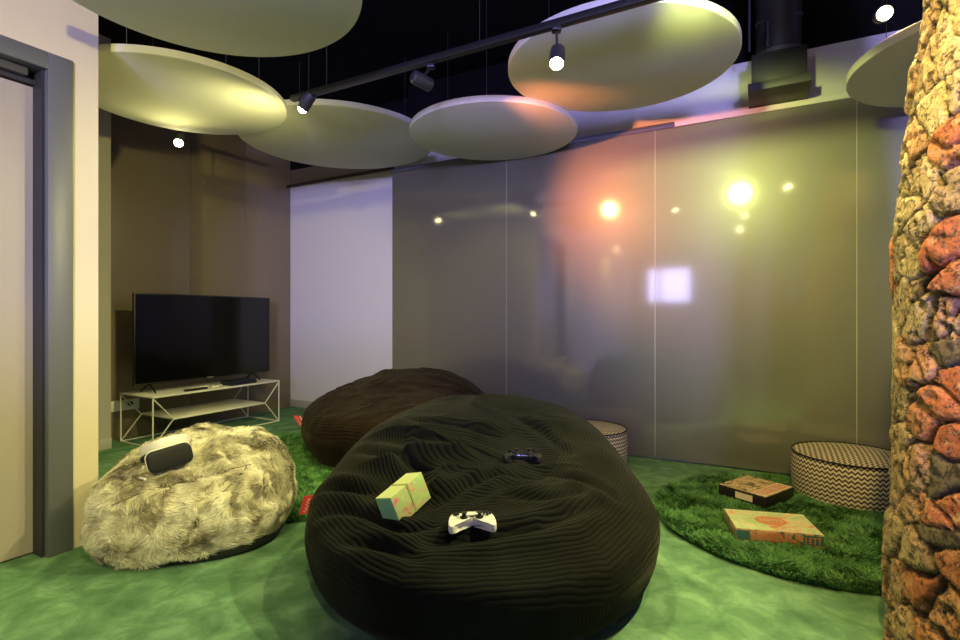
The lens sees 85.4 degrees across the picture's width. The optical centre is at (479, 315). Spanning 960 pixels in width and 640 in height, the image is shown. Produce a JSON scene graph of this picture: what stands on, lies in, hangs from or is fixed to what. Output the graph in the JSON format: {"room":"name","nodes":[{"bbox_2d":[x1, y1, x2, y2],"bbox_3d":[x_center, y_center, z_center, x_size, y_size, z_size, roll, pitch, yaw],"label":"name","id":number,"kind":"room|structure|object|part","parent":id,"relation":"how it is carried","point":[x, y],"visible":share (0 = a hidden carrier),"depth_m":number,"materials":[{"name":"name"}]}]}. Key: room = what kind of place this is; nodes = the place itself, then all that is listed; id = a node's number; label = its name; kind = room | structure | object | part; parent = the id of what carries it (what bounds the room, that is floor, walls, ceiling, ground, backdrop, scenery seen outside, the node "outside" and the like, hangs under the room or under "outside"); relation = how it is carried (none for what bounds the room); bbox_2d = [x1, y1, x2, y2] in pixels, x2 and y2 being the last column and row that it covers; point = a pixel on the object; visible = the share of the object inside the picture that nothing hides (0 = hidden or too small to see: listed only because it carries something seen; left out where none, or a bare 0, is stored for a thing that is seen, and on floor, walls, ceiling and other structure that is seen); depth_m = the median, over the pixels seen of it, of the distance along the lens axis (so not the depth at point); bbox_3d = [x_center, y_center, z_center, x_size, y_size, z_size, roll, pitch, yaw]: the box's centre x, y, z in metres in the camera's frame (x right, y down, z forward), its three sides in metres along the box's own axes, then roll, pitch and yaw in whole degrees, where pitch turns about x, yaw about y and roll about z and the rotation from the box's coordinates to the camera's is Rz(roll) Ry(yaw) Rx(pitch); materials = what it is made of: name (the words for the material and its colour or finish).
{"room":"common room","nodes":[
{"label":"common room","id":0,"kind":"room"},
{"bbox_2d":[0,0,97,548],"bbox_3d":[-3.288,-0.575,-0.155,0.160,3.250,5.984,0,0,29],"label":"wall","id":1,"kind":"structure","parent":0,"point":[67,29],"depth_m":2.38,"materials":[{"name":"beige paint"}]},
{"bbox_2d":[0,34,72,561],"bbox_3d":[-2.163,-0.048,1.892,0.169,2.195,1.101,0,0,29],"label":"door","id":2,"kind":"structure","parent":1,"relation":"in","point":[36,113],"depth_m":2.27,"materials":[{"name":"grey metal"}]},
{"bbox_3d":[-2.144,-1.051,1.910,0.045,0.034,0.765,0,0,29],"label":"closer rail","id":3,"kind":"part","parent":2,"relation":"part of","materials":[{"name":"grey metal"}]},
{"bbox_2d":[25,34,110,439],"bbox_3d":[-2.695,-0.575,3.304,2.106,3.250,1.226,0,0,29],"label":"wall","id":4,"kind":"structure","parent":0,"point":[104,117],"depth_m":4.08,"materials":[{"name":"beige paint"}]},
{"bbox_2d":[98,438,111,450],"bbox_3d":[-2.430,1.008,3.321,1.656,0.085,0.942,0,0,29],"label":"baseboard","id":5,"kind":"structure","parent":4,"relation":"attached to","point":[103,444],"depth_m":4.08,"materials":[{"name":"beige"}]},
{"bbox_2d":[111,113,289,439],"bbox_3d":[-2.729,-0.575,5.258,0.177,3.250,2.174,0,0,29],"label":"wall","id":6,"kind":"structure","parent":0,"point":[209,214],"depth_m":5.00,"materials":[{"name":"brown wood"}]},
{"bbox_2d":[111,398,138,411],"bbox_3d":[-3.041,0.756,4.433,0.062,0.089,0.213,0,0,29],"label":"wall socket","id":7,"kind":"object","parent":6,"relation":"attached to","point":[115,405],"visible":0.69,"depth_m":4.42,"materials":[{"name":"white plastic"}]},
{"bbox_3d":[-2.979,-0.425,4.627,0.011,2.950,0.822,0,0,29],"label":"panel","id":8,"kind":"part","parent":6,"relation":"part of","materials":[{"name":"brown wood"}]},
{"bbox_3d":[-2.636,-0.425,5.257,0.011,2.950,0.606,0,0,29],"label":"panel","id":9,"kind":"part","parent":6,"relation":"part of","materials":[{"name":"brown"}]},
{"bbox_3d":[-2.348,-0.425,5.785,0.011,2.950,0.588,0,0,29],"label":"panel","id":10,"kind":"part","parent":6,"relation":"part of","materials":[{"name":"brown"}]},
{"bbox_2d":[290,166,388,183],"bbox_3d":[-1.359,-1.605,5.696,1.835,0.170,0.194,0,0,29],"label":"wall","id":11,"kind":"structure","parent":0,"point":[312,173],"depth_m":5.84,"materials":[{"name":"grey paint"}]},
{"bbox_2d":[286,167,393,187],"bbox_3d":[-1.474,-1.495,5.603,1.694,0.059,0.080,0,0,29],"label":"curtain rod","id":12,"kind":"object","parent":11,"relation":"attached to","point":[389,168],"visible":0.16,"depth_m":5.58,"materials":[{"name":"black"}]},
{"bbox_2d":[290,170,391,400],"bbox_3d":[-1.359,-0.235,5.696,1.835,2.570,0.194,0,0,29],"label":"wall","id":13,"kind":"structure","parent":0,"point":[341,229],"depth_m":5.69,"materials":[{"name":"white paint"}]},
{"bbox_2d":[290,399,312,407],"bbox_3d":[-1.448,1.008,5.626,1.723,0.085,0.014,0,0,29],"label":"baseboard","id":14,"kind":"structure","parent":13,"relation":"attached to","point":[293,403],"depth_m":5.96,"materials":[{"name":"beige"}]},
{"bbox_2d":[98,0,742,105],"bbox_3d":[-0.906,-2.250,0.323,8.300,0.100,9.500,0,0,29],"label":"ceiling","id":15,"kind":"structure","parent":0,"point":[385,33],"depth_m":4.18,"materials":[{"name":"black paint"}]},
{"bbox_2d":[98,27,286,134],"bbox_3d":[-1.830,-1.760,3.200,1.200,0.876,1.200,0,0,0],"label":"ceiling disc","id":16,"kind":"object","parent":15,"relation":"hanging from","point":[156,86],"visible":0.81,"depth_m":3.09,"materials":[{"name":"white fabric"}]},
{"bbox_2d":[72,0,361,56],"bbox_3d":[-1.055,-1.732,1.944,1.200,0.933,1.200,0,0,0],"label":"ceiling disc","id":17,"kind":"object","parent":15,"relation":"hanging from","point":[249,28],"visible":1,"depth_m":2.24,"materials":[{"name":"white fabric"}]},
{"bbox_2d":[239,62,430,168],"bbox_3d":[-1.130,-1.794,4.170,1.500,0.808,1.500,0,0,0],"label":"ceiling disc","id":18,"kind":"object","parent":15,"relation":"hanging from","point":[333,133],"visible":0.74,"depth_m":4.07,"materials":[{"name":"white plastic"}]},
{"bbox_3d":[-1.130,-1.411,4.170,1.500,0.042,1.500,0,0,0],"label":"panel","id":19,"kind":"part","parent":18,"relation":"part of","materials":[{"name":"white plastic"}]},
{"bbox_2d":[290,0,662,101],"bbox_3d":[0.929,-1.742,1.999,4.680,0.913,0.036,0,0,29],"label":"track","id":20,"kind":"object","parent":15,"relation":"hanging from","point":[618,6],"visible":0.91,"depth_m":2.49,"materials":[{"name":"black metal"}]},
{"bbox_2d":[298,90,316,112],"bbox_3d":[-1.019,-1.262,3.062,0.117,0.123,0.069,0,0,21],"label":"track spotlight","id":21,"kind":"object","parent":20,"relation":"hanging from","point":[306,101],"visible":0.97,"depth_m":3.04,"materials":[{"name":"grey metal"}]},
{"bbox_2d":[410,63,434,91],"bbox_3d":[-0.286,-1.214,2.629,0.140,0.143,0.068,0,0,-38],"label":"track spotlight","id":22,"kind":"object","parent":20,"relation":"hanging from","point":[421,80],"visible":1,"depth_m":2.61,"materials":[{"name":"grey metal"}]},
{"bbox_2d":[549,24,564,69],"bbox_3d":[0.347,-1.190,2.336,0.070,0.189,0.108,0,0,17],"label":"track spotlight","id":23,"kind":"object","parent":20,"relation":"hanging from","point":[557,52],"visible":1,"depth_m":2.30,"materials":[{"name":"grey metal"}]},
{"bbox_3d":[0.344,-1.235,2.324,0.012,0.100,0.040,0,0,15],"label":"stem","id":24,"kind":"part","parent":23,"relation":"part of","materials":[{"name":"black metal"}]},
{"bbox_2d":[409,0,576,159],"bbox_3d":[0.095,-1.752,3.764,1.200,0.893,1.200,0,0,0],"label":"ceiling disc","id":25,"kind":"object","parent":15,"relation":"hanging from","point":[481,127],"visible":0.99,"depth_m":3.62,"materials":[{"name":"white fabric"}]},
{"bbox_3d":[0.095,-1.326,3.764,1.200,0.042,1.200,0,0,0],"label":"panel","id":26,"kind":"part","parent":25,"relation":"part of","materials":[{"name":"white fabric"}]},
{"bbox_2d":[508,0,741,111],"bbox_3d":[0.754,-1.772,2.830,1.200,0.853,1.200,0,0,0],"label":"ceiling disc","id":27,"kind":"object","parent":15,"relation":"hanging from","point":[665,50],"visible":0.88,"depth_m":2.71,"materials":[{"name":"white fabric"}]},
{"bbox_2d":[748,0,811,108],"bbox_3d":[1.840,-1.817,3.202,0.340,0.814,0.607,0,0,29],"label":"air duct","id":28,"kind":"object","parent":15,"relation":"hanging from","point":[779,74],"visible":1,"depth_m":3.21,"materials":[{"name":"grey metal"}]},
{"bbox_2d":[748,72,811,108],"bbox_3d":[1.910,-1.435,3.330,0.340,0.050,0.315,0,0,29],"label":"outlet plate","id":29,"kind":"object","parent":28,"relation":"attached to","point":[796,86],"depth_m":3.26,"materials":[{"name":"grey metal"}]},
{"bbox_2d":[872,0,893,23],"bbox_3d":[1.865,-1.774,2.408,0.068,0.850,0.138,0,0,28],"label":"track spotlight","id":30,"kind":"object","parent":15,"relation":"hanging from","point":[884,13],"visible":1,"depth_m":2.37,"materials":[{"name":"grey metal"}]},
{"bbox_2d":[846,0,920,106],"bbox_3d":[2.400,-1.694,2.369,1.200,1.008,1.200,0,0,0],"label":"ceiling disc","id":31,"kind":"object","parent":15,"relation":"hanging from","point":[879,77],"visible":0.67,"depth_m":2.54,"materials":[{"name":"white fabric"}]},
{"label":"track","id":32,"kind":"object","parent":15,"relation":"hanging from","visible":0},
{"bbox_2d":[173,130,184,146],"bbox_3d":[-2.193,-1.398,3.791,0.070,0.345,0.118,0,0,-21],"label":"track spotlight","id":33,"kind":"object","parent":32,"relation":"hanging from","point":[179,137],"visible":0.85,"depth_m":3.76,"materials":[{"name":"grey metal"}]},
{"bbox_2d":[0,407,884,639],"bbox_3d":[-0.906,1.100,0.323,8.300,0.100,9.500,0,0,29],"label":"floor","id":34,"kind":"structure","parent":0,"point":[268,591],"depth_m":1.93,"materials":[{"name":"green carpet"}]},
{"bbox_2d":[79,422,297,570],"bbox_3d":[-1.341,0.799,2.485,0.915,0.515,0.819,0,0,-14],"label":"bean bag","id":35,"kind":"object","parent":34,"relation":"on","point":[237,492],"visible":0.93,"depth_m":2.21,"materials":[{"name":"beige fur"}]},
{"bbox_2d":[138,434,193,479],"bbox_3d":[-1.419,0.610,2.352,0.209,0.164,0.331,0,0,-32],"label":"headset","id":36,"kind":"object","parent":35,"relation":"on","point":[169,452],"visible":1,"depth_m":2.25,"materials":[{"name":"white plastic"}]},
{"bbox_2d":[120,378,279,445],"bbox_3d":[-2.500,0.845,4.760,0.476,0.410,1.230,0,0,29],"label":"tv stand","id":37,"kind":"object","parent":34,"relation":"on","point":[230,404],"visible":0.84,"depth_m":4.60,"materials":[{"name":"white metal"}]},
{"bbox_3d":[-2.995,0.852,4.336,0.011,0.396,0.011,0,0,6],"label":"leg","id":38,"kind":"part","parent":37,"relation":"part of","materials":[{"name":"white metal"}]},
{"bbox_3d":[-2.792,1.044,4.225,0.464,0.012,0.012,0,0,29],"label":"rail","id":39,"kind":"part","parent":37,"relation":"part of","materials":[{"name":"white metal"}]},
{"bbox_3d":[-2.588,0.852,4.114,0.011,0.396,0.011,0,0,-39],"label":"leg","id":40,"kind":"part","parent":37,"relation":"part of","materials":[{"name":"white metal"}]},
{"bbox_3d":[-2.704,1.044,4.871,0.012,0.012,1.218,0,0,29],"label":"rail","id":41,"kind":"part","parent":37,"relation":"part of","materials":[{"name":"white metal"}]},
{"bbox_2d":[184,387,207,391],"bbox_3d":[-2.449,0.629,4.484,0.044,0.021,0.200,0,0,26],"label":"remote control","id":42,"kind":"object","parent":37,"relation":"on","point":[198,388],"visible":1,"depth_m":4.46,"materials":[{"name":"black plastic"}]},
{"bbox_2d":[132,293,269,392],"bbox_3d":[-2.514,0.225,4.825,0.218,0.830,1.328,0,0,29],"label":"television","id":43,"kind":"object","parent":37,"relation":"on","point":[176,337],"visible":0.98,"depth_m":4.70,"materials":[{"name":"black plastic"}]},
{"bbox_2d":[142,399,264,419],"bbox_3d":[-2.500,0.843,4.760,0.476,0.014,0.890,0,0,29],"label":"shelf","id":44,"kind":"object","parent":37,"relation":"attached to","point":[230,404],"depth_m":4.70,"materials":[{"name":"white metal"}]},
{"bbox_2d":[220,377,256,385],"bbox_3d":[-2.269,0.617,4.894,0.156,0.046,0.285,0,0,29],"label":"game console","id":45,"kind":"object","parent":37,"relation":"on","point":[246,380],"visible":0.95,"depth_m":4.83,"materials":[{"name":"black plastic"}]},
{"bbox_3d":[-2.413,0.852,5.406,0.011,0.396,0.011,0,0,-39],"label":"leg","id":46,"kind":"part","parent":37,"relation":"part of","materials":[{"name":"white metal"}]},
{"bbox_3d":[-2.209,1.044,5.295,0.464,0.012,0.012,0,0,29],"label":"rail","id":47,"kind":"part","parent":37,"relation":"part of","materials":[{"name":"white metal"}]},
{"bbox_3d":[-2.297,1.044,4.649,0.012,0.012,1.218,0,0,29],"label":"rail","id":48,"kind":"part","parent":37,"relation":"part of","materials":[{"name":"white metal"}]},
{"bbox_3d":[-2.005,0.852,5.184,0.011,0.396,0.011,0,0,-39],"label":"leg","id":49,"kind":"part","parent":37,"relation":"part of","materials":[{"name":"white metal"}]},
{"bbox_2d":[272,432,333,522],"bbox_3d":[-1.240,1.014,3.600,2.050,0.069,2.019,0,0,0],"label":"round rug","id":50,"kind":"object","parent":34,"relation":"on","point":[310,473],"visible":0.16,"depth_m":3.41,"materials":[{"name":"green carpet"}]},
{"bbox_2d":[294,367,483,467],"bbox_3d":[-0.611,0.734,3.979,1.542,0.633,1.432,0,0,0],"label":"bean bag","id":51,"kind":"object","parent":50,"relation":"on","point":[331,425],"visible":0.5,"depth_m":3.60,"materials":[{"name":"brown fabric"}]},
{"bbox_2d":[299,394,659,639],"bbox_3d":[-0.027,0.732,2.229,1.492,0.635,1.470,0,0,0],"label":"bean bag","id":52,"kind":"object","parent":34,"relation":"on","point":[573,548],"visible":0.96,"depth_m":1.76,"materials":[{"name":"black fabric"}]},
{"bbox_2d":[376,472,430,520],"bbox_3d":[-0.278,0.664,1.898,0.105,0.163,0.200,0,0,34],"label":"carton","id":53,"kind":"object","parent":52,"relation":"on","point":[409,493],"visible":0.85,"depth_m":1.86,"materials":[{"name":"green"}]},
{"bbox_3d":[-0.323,0.688,1.827,0.078,0.103,0.001,-16,6,35],"label":"panel","id":54,"kind":"part","parent":53,"relation":"part of","materials":[{"name":"teal cardboard"}]},
{"bbox_3d":[-0.295,0.615,1.893,0.078,0.002,0.173,-16,7,35],"label":"lid","id":55,"kind":"part","parent":53,"relation":"part of","materials":[{"name":"yellow cardboard"}]},
{"bbox_2d":[448,510,496,533],"bbox_3d":[-0.027,0.678,1.733,0.159,0.051,0.107,-1,-1,-4],"label":"game controller","id":56,"kind":"object","parent":52,"relation":"on","point":[457,522],"visible":1,"depth_m":1.72,"materials":[{"name":"white plastic"}]},
{"bbox_2d":[504,448,541,463],"bbox_3d":[0.181,0.581,2.188,0.159,0.048,0.108,0,0,6],"label":"game controller","id":57,"kind":"object","parent":52,"relation":"on","point":[534,456],"visible":1,"depth_m":2.18,"materials":[{"name":"black plastic"}]},
{"bbox_2d":[585,419,627,462],"bbox_3d":[0.775,0.911,3.740,0.552,0.278,0.552,0,0,-17],"label":"pouf","id":58,"kind":"object","parent":34,"relation":"on","point":[616,433],"visible":0.3,"depth_m":3.58,"materials":[{"name":"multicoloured fabric"}]},
{"bbox_2d":[652,471,883,594],"bbox_3d":[1.611,1.016,2.635,1.439,0.066,1.483,0,0,0],"label":"round rug","id":59,"kind":"object","parent":34,"relation":"on","point":[850,557],"visible":0.6,"depth_m":2.41,"materials":[{"name":"green carpet"}]},
{"bbox_2d":[719,475,793,508],"bbox_3d":[1.554,0.985,2.930,0.301,0.066,0.265,0,0,-34],"label":"game","id":60,"kind":"object","parent":59,"relation":"on","point":[757,491],"visible":0.92,"depth_m":2.87,"materials":[{"name":"black cardboard"}]},
{"bbox_2d":[735,491,751,501],"bbox_3d":[1.438,0.985,2.835,0.001,0.034,0.095,0,0,-34],"label":"picture","id":61,"kind":"object","parent":60,"relation":"on","point":[741,495],"depth_m":2.83,"materials":[{"name":"beige"}]},
{"bbox_2d":[720,475,791,496],"bbox_3d":[1.555,0.955,2.930,0.296,0.001,0.261,0,0,-34],"label":"artwork","id":62,"kind":"object","parent":60,"relation":"on","point":[750,486],"depth_m":2.89},
{"bbox_3d":[1.555,0.982,2.930,0.300,0.052,0.265,0,0,-34],"label":"lid","id":63,"kind":"part","parent":60,"relation":"part of","materials":[{"name":"black cardboard"}]},
{"bbox_3d":[1.603,0.954,2.860,0.280,0.001,0.080,0,0,-34],"label":"title panel","id":64,"kind":"part","parent":60,"relation":"part of","materials":[{"name":"beige cardboard"}]},
{"bbox_2d":[724,508,823,547],"bbox_3d":[1.357,0.985,2.426,0.355,0.062,0.248,0,0,13],"label":"game","id":65,"kind":"object","parent":59,"relation":"on","point":[774,527],"visible":1,"depth_m":2.35,"materials":[{"name":"brown cardboard"}]},
{"bbox_2d":[737,530,749,539],"bbox_3d":[1.185,0.984,2.341,0.055,0.040,0.001,0,0,13],"label":"picture","id":66,"kind":"object","parent":65,"relation":"on","point":[741,534],"depth_m":2.34},
{"bbox_2d":[724,508,822,534],"bbox_3d":[1.357,0.957,2.428,0.351,0.001,0.241,0,0,13],"label":"artwork","id":67,"kind":"object","parent":65,"relation":"on","point":[742,521],"depth_m":2.40},
{"bbox_2d":[803,535,823,545],"bbox_3d":[1.461,0.984,2.277,0.080,0.040,0.001,0,0,13],"label":"picture","id":68,"kind":"object","parent":65,"relation":"on","point":[804,536],"depth_m":2.28},
{"bbox_2d":[791,441,890,512],"bbox_3d":[2.130,0.899,2.980,0.602,0.273,0.602,0,0,29],"label":"pouf","id":69,"kind":"object","parent":59,"relation":"on","point":[854,475],"visible":0.7,"depth_m":2.81,"materials":[{"name":"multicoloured fabric"}]},
{"bbox_2d":[881,0,959,639],"bbox_3d":[1.668,-0.575,1.451,0.864,3.250,0.864,0,0,0],"label":"stone pillar","id":70,"kind":"structure","parent":34,"relation":"on","point":[920,564],"depth_m":1.48,"materials":[{"name":"brown stone"}]},
{"bbox_2d":[290,0,922,170],"bbox_3d":[1.229,-1.945,4.176,7.835,0.510,0.390,0,0,29],"label":"wall","id":71,"kind":"structure","parent":0,"point":[824,22],"depth_m":3.45,"materials":[{"name":"black paint"}]},
{"bbox_2d":[392,29,909,474],"bbox_3d":[1.960,-0.345,3.722,6.117,2.790,0.489,0,0,29],"label":"wall","id":72,"kind":"structure","parent":0,"point":[703,274],"depth_m":3.72,"materials":[{"name":"grey glossy glass"}]},
{"bbox_3d":[-0.302,-0.164,4.699,1.207,2.403,0.032,0,0,29],"label":"panel","id":73,"kind":"part","parent":72,"relation":"part of","materials":[{"name":"brown"}]},
{"bbox_3d":[0.287,-1.384,4.375,2.554,0.036,0.038,0,0,29],"label":"cap trim","id":74,"kind":"part","parent":72,"relation":"part of","materials":[{"name":"grey paint"}]},
{"bbox_3d":[0.761,-0.164,4.121,1.207,2.403,0.032,0,0,29],"label":"panel","id":75,"kind":"part","parent":72,"relation":"part of","materials":[{"name":"brown"}]},
{"bbox_3d":[1.824,-0.164,3.542,1.207,2.403,0.032,0,0,29],"label":"panel","id":76,"kind":"part","parent":72,"relation":"part of","materials":[{"name":"brown"}]},
{"bbox_3d":[2.974,-1.384,2.912,3.560,0.036,0.038,0,0,29],"label":"cap trim","id":77,"kind":"part","parent":72,"relation":"part of","materials":[{"name":"white paint"}]},
{"bbox_3d":[2.886,-0.164,2.964,1.207,2.403,0.032,0,0,29],"label":"panel","id":78,"kind":"part","parent":72,"relation":"part of","materials":[{"name":"brown"}]}
]}

